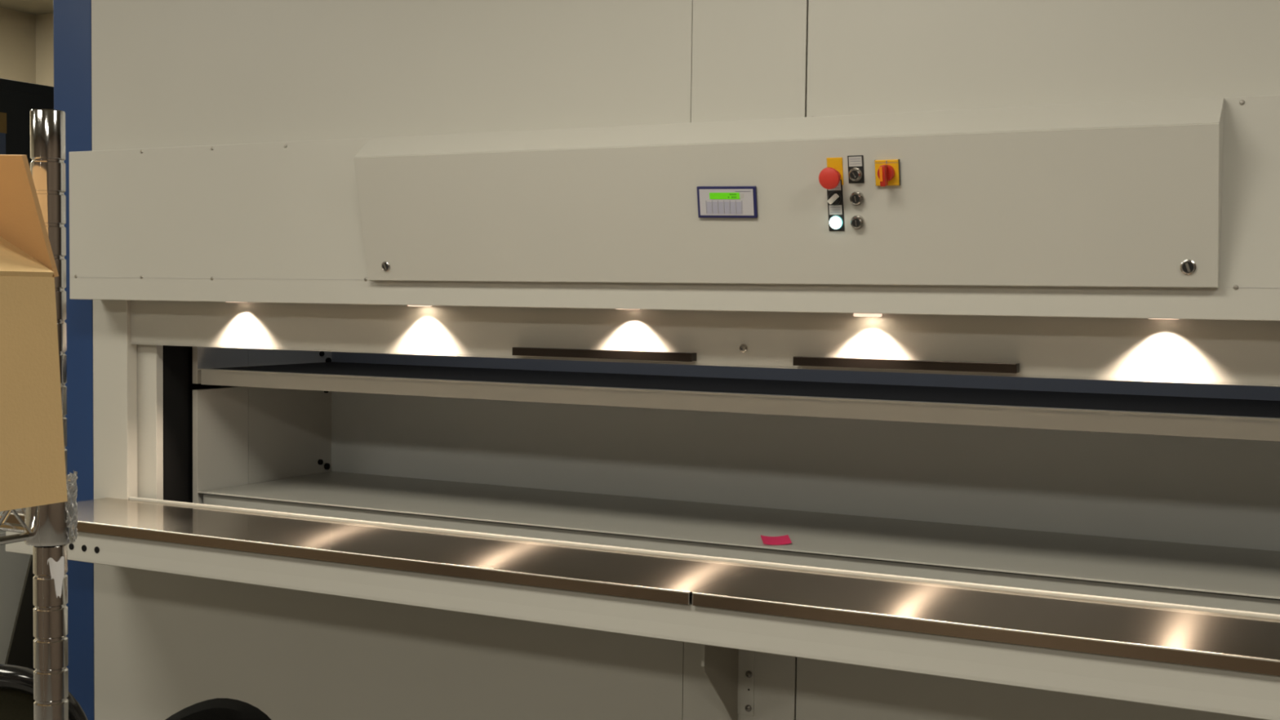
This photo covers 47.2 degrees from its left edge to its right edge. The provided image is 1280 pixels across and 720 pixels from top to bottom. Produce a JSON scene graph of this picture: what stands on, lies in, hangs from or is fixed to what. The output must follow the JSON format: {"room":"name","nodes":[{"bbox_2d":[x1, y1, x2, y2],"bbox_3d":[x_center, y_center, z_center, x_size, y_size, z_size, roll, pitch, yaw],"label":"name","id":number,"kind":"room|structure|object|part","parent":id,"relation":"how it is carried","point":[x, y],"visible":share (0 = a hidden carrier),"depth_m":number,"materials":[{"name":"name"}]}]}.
{"room":"storage room","nodes":[
{"label":"storage room","id":0,"kind":"room"},
{"bbox_2d":[0,7,35,84],"bbox_3d":[-4.871,-0.115,3.423,0.100,2.800,8.500,2,3,27],"label":"wall","id":1,"kind":"structure","parent":0,"point":[17,28],"depth_m":6.93,"materials":[{"name":"beige paint"}]},
{"bbox_2d":[0,0,53,14],"bbox_3d":[-1.058,-1.428,1.393,8.650,0.100,8.500,2,3,27],"label":"ceiling","id":2,"kind":"structure","parent":0,"point":[30,6],"depth_m":6.80,"materials":[{"name":"white paint"}]},
{"bbox_2d":[35,13,53,86],"bbox_3d":[0.858,-0.123,5.183,8.450,2.800,0.100,2,3,27],"label":"wall","id":3,"kind":"structure","parent":0,"point":[44,22],"depth_m":7.00,"materials":[{"name":"beige paint"}]},
{"bbox_3d":[-1.095,1.469,1.523,8.650,0.100,8.500,2,3,27],"label":"floor","id":4,"kind":"structure","parent":0,"visible":0},
{"bbox_2d":[0,508,30,664],"bbox_3d":[-2.098,0.883,4.361,0.284,0.790,1.450,2,3,27],"label":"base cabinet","id":5,"kind":"object","parent":4,"relation":"on","point":[13,566],"visible":0.02,"depth_m":4.42,"materials":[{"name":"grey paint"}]},
{"bbox_2d":[4,555,35,670],"bbox_3d":[-1.490,0.703,4.540,0.393,1.137,1.060,2,3,27],"label":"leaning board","id":6,"kind":"object","parent":4,"relation":"on","point":[20,649],"visible":0.09,"depth_m":4.10,"materials":[{"name":"black"}]},
{"bbox_2d":[0,78,53,167],"bbox_3d":[-2.082,0.141,5.339,0.606,2.145,1.550,2,3,27],"label":"tall cabinet","id":7,"kind":"object","parent":4,"relation":"on","point":[17,98],"visible":0.06,"depth_m":4.75,"materials":[{"name":"black paint"}]},
{"bbox_2d":[0,108,75,719],"bbox_3d":[-0.984,0.615,1.199,0.939,1.639,0.499,2,3,27],"label":"wire shelving unit","id":8,"kind":"object","parent":4,"relation":"on","point":[44,528],"visible":0.59,"depth_m":1.16,"materials":[{"name":"silver metal"}]},
{"bbox_3d":[-0.978,0.118,1.176,0.906,0.034,0.466,2,3,27],"label":"shelf frame","id":9,"kind":"part","parent":8,"relation":"part of","materials":[{"name":"silver metal"}]},
{"bbox_2d":[0,154,67,511],"bbox_3d":[-0.712,-0.027,1.000,0.417,0.269,0.435,2,3,27],"label":"cardboard box","id":10,"kind":"object","parent":8,"relation":"on","point":[33,472],"visible":1,"depth_m":1.07,"materials":[{"name":"brown cardboard"}]},
{"bbox_3d":[-0.479,0.611,1.195,0.026,1.619,0.026,2,3,27],"label":"post","id":11,"kind":"part","parent":8,"relation":"part of","materials":[{"name":"silver metal"}]},
{"bbox_2d":[64,471,78,543],"bbox_3d":[-0.455,0.117,1.174,0.006,0.057,0.023,1,3,-2],"label":"plastic film","id":12,"kind":"object","parent":8,"relation":"attached to","point":[71,504],"visible":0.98,"depth_m":1.17,"materials":[{"name":"clear plastic"}]},
{"bbox_2d":[0,663,88,719],"bbox_3d":[-1.195,0.934,2.781,0.593,0.854,0.648,0,3,-13],"label":"office chair","id":13,"kind":"object","parent":4,"relation":"on","point":[16,682],"visible":0.49,"depth_m":2.52,"materials":[{"name":"black plastic"}]},
{"bbox_2d":[165,697,271,719],"bbox_3d":[-0.652,0.919,2.272,0.593,0.943,0.648,0,3,-8],"label":"office chair","id":14,"kind":"object","parent":4,"relation":"on","point":[218,708],"visible":1,"depth_m":1.99,"materials":[{"name":"black fabric"}]},
{"bbox_2d":[53,0,1279,719],"bbox_3d":[0.481,-0.059,3.771,3.748,2.790,1.988,2,3,27],"label":"machine","id":15,"kind":"object","parent":4,"relation":"on","point":[211,146],"depth_m":3.40,"materials":[{"name":"white paint"}]},
{"bbox_3d":[-1.374,0.035,3.831,0.124,0.690,0.035,2,3,27],"label":"post","id":16,"kind":"part","parent":15,"relation":"part of","materials":[{"name":"beige metal"}]},
{"bbox_3d":[-0.675,0.860,3.492,1.728,0.910,0.020,2,3,27],"label":"panel","id":17,"kind":"part","parent":15,"relation":"part of","materials":[{"name":"beige metal"}]},
{"bbox_3d":[-0.654,-0.868,3.414,1.728,1.170,0.020,2,3,27],"label":"panel","id":18,"kind":"part","parent":15,"relation":"part of","materials":[{"name":"beige metal"}]},
{"bbox_2d":[407,305,431,306],"bbox_3d":[-0.501,-0.127,3.329,0.055,0.010,0.055,2,3,27],"label":"recessed light","id":19,"kind":"object","parent":15,"relation":"attached to","point":[407,305],"visible":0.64,"depth_m":3.31,"materials":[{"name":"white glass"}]},
{"bbox_2d":[5,522,1279,719],"bbox_3d":[0.100,0.482,2.886,3.545,0.072,0.310,2,3,27],"label":"beam","id":20,"kind":"structure","parent":15,"relation":"attached to","point":[1198,688],"depth_m":2.67,"materials":[{"name":"beige metal"}]},
{"bbox_2d":[5,497,757,604],"bbox_3d":[-0.651,0.406,3.271,1.843,0.024,0.320,2,3,27],"label":"countertop","id":21,"kind":"structure","parent":20,"relation":"on","point":[640,575],"depth_m":3.13,"materials":[{"name":"silver metal"}]},
{"bbox_2d":[692,564,1279,675],"bbox_3d":[0.918,0.462,2.459,1.691,0.024,0.320,2,3,27],"label":"countertop","id":22,"kind":"structure","parent":20,"relation":"on","point":[1243,643],"depth_m":2.55,"materials":[{"name":"silver metal"}]},
{"bbox_3d":[0.101,0.435,3.070,3.216,0.056,0.009,2,3,27],"label":"opening sill","id":23,"kind":"part","parent":15,"relation":"part of","materials":[{"name":"metal"}]},
{"bbox_2d":[130,300,1279,386],"bbox_3d":[0.107,-0.143,3.047,3.216,0.306,0.044,2,3,27],"label":"panel","id":24,"kind":"object","parent":15,"relation":"attached to","point":[1191,351],"visible":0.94,"depth_m":2.98,"materials":[{"name":"beige metal"}]},
{"bbox_3d":[-0.082,-0.013,3.139,0.438,0.018,0.024,2,3,27],"label":"bar handle","id":25,"kind":"part","parent":24,"relation":"part of","materials":[{"name":"brown metal"}]},
{"bbox_3d":[0.508,0.009,2.833,0.444,0.018,0.024,2,3,27],"label":"bar handle","id":26,"kind":"part","parent":24,"relation":"part of","materials":[{"name":"brown metal"}]},
{"bbox_3d":[0.163,0.644,2.940,0.003,0.253,0.170,2,3,27],"label":"plate","id":27,"kind":"part","parent":15,"relation":"part of","materials":[{"name":"paint"}]},
{"bbox_3d":[0.177,0.644,2.932,0.040,0.253,0.172,2,3,27],"label":"support bracket","id":28,"kind":"part","parent":15,"relation":"part of","materials":[{"name":"grey metal"}]},
{"bbox_2d":[197,471,1279,614],"bbox_3d":[0.290,0.413,3.436,3.017,0.050,0.549,2,3,27],"label":"tray","id":29,"kind":"object","parent":15,"relation":"in","point":[1238,579],"visible":0.97,"depth_m":3.31,"materials":[{"name":"grey metal"}]},
{"bbox_2d":[760,534,791,545],"bbox_3d":[0.300,0.397,3.227,0.063,0.004,0.125,1,3,1],"label":"sticky note","id":30,"kind":"object","parent":29,"relation":"on","point":[784,540],"visible":1,"depth_m":3.23,"materials":[{"name":"pink paper"}]},
{"bbox_2d":[197,361,1279,441],"bbox_3d":[0.325,0.083,3.405,3.087,0.042,0.550,2,3,27],"label":"tray","id":31,"kind":"object","parent":15,"relation":"in","point":[1186,416],"visible":1,"depth_m":3.22,"materials":[{"name":"metal"}]},
{"bbox_3d":[0.203,0.892,3.037,0.250,0.910,0.020,2,3,27],"label":"panel","id":32,"kind":"part","parent":15,"relation":"part of","materials":[{"name":"beige metal"}]},
{"bbox_3d":[0.225,-0.837,2.959,0.250,1.170,0.020,2,3,27],"label":"panel","id":33,"kind":"part","parent":15,"relation":"part of","materials":[{"name":"beige metal"}]},
{"bbox_2d":[353,97,1224,288],"bbox_3d":[0.168,-0.306,2.828,1.776,0.318,0.099,2,3,27],"label":"control panel","id":34,"kind":"object","parent":15,"relation":"attached to","point":[1129,194],"visible":1,"depth_m":2.75,"materials":[{"name":"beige metal"}]},
{"bbox_2d":[826,179,843,204],"bbox_3d":[0.361,-0.310,2.721,0.030,0.050,0.022,2,3,27],"label":"switch","id":35,"kind":"object","parent":34,"relation":"attached to","point":[834,196],"depth_m":2.72,"materials":[{"name":"black plastic"}]},
{"bbox_3d":[0.362,-0.350,2.715,0.030,0.050,0.012,2,3,27],"label":"legend plate","id":36,"kind":"part","parent":34,"relation":"part of","materials":[{"name":"yellow plastic"}]},
{"bbox_3d":[0.366,-0.266,2.736,0.030,0.050,0.012,2,3,27],"label":"legend plate","id":37,"kind":"part","parent":34,"relation":"part of","materials":[{"name":"black plastic"}]},
{"bbox_2d":[847,155,864,183],"bbox_3d":[0.398,-0.351,2.696,0.030,0.050,0.012,2,3,27],"label":"switch","id":38,"kind":"object","parent":34,"relation":"attached to","point":[855,163],"depth_m":2.69,"materials":[{"name":"black plastic"}]},
{"bbox_2d":[849,191,864,205],"bbox_3d":[0.400,-0.299,2.704,0.026,0.026,0.017,2,3,27],"label":"switch","id":39,"kind":"object","parent":34,"relation":"attached to","point":[856,197],"depth_m":2.70,"materials":[{"name":"silver metal"}]},
{"bbox_2d":[850,214,864,229],"bbox_3d":[0.402,-0.256,2.714,0.026,0.026,0.017,2,3,27],"label":"switch","id":40,"kind":"object","parent":34,"relation":"attached to","point":[857,221],"depth_m":2.71,"materials":[{"name":"silver metal"}]},
{"bbox_2d":[874,159,900,186],"bbox_3d":[0.445,-0.340,2.656,0.046,0.051,0.042,2,3,27],"label":"switch","id":41,"kind":"object","parent":34,"relation":"attached to","point":[886,171],"depth_m":2.66,"materials":[{"name":"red plastic"}]},
{"bbox_2d":[853,313,882,316],"bbox_3d":[0.442,-0.089,2.841,0.055,0.010,0.055,2,3,27],"label":"recessed light","id":42,"kind":"object","parent":15,"relation":"attached to","point":[854,314],"visible":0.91,"depth_m":2.82,"materials":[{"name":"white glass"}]},
{"bbox_3d":[0.976,0.919,2.637,1.483,0.910,0.020,2,3,27],"label":"panel","id":43,"kind":"part","parent":15,"relation":"part of","materials":[{"name":"grey metal"}]},
{"bbox_3d":[0.997,-0.809,2.559,1.483,1.170,0.020,2,3,27],"label":"panel","id":44,"kind":"part","parent":15,"relation":"part of","materials":[{"name":"beige metal"}]}
]}

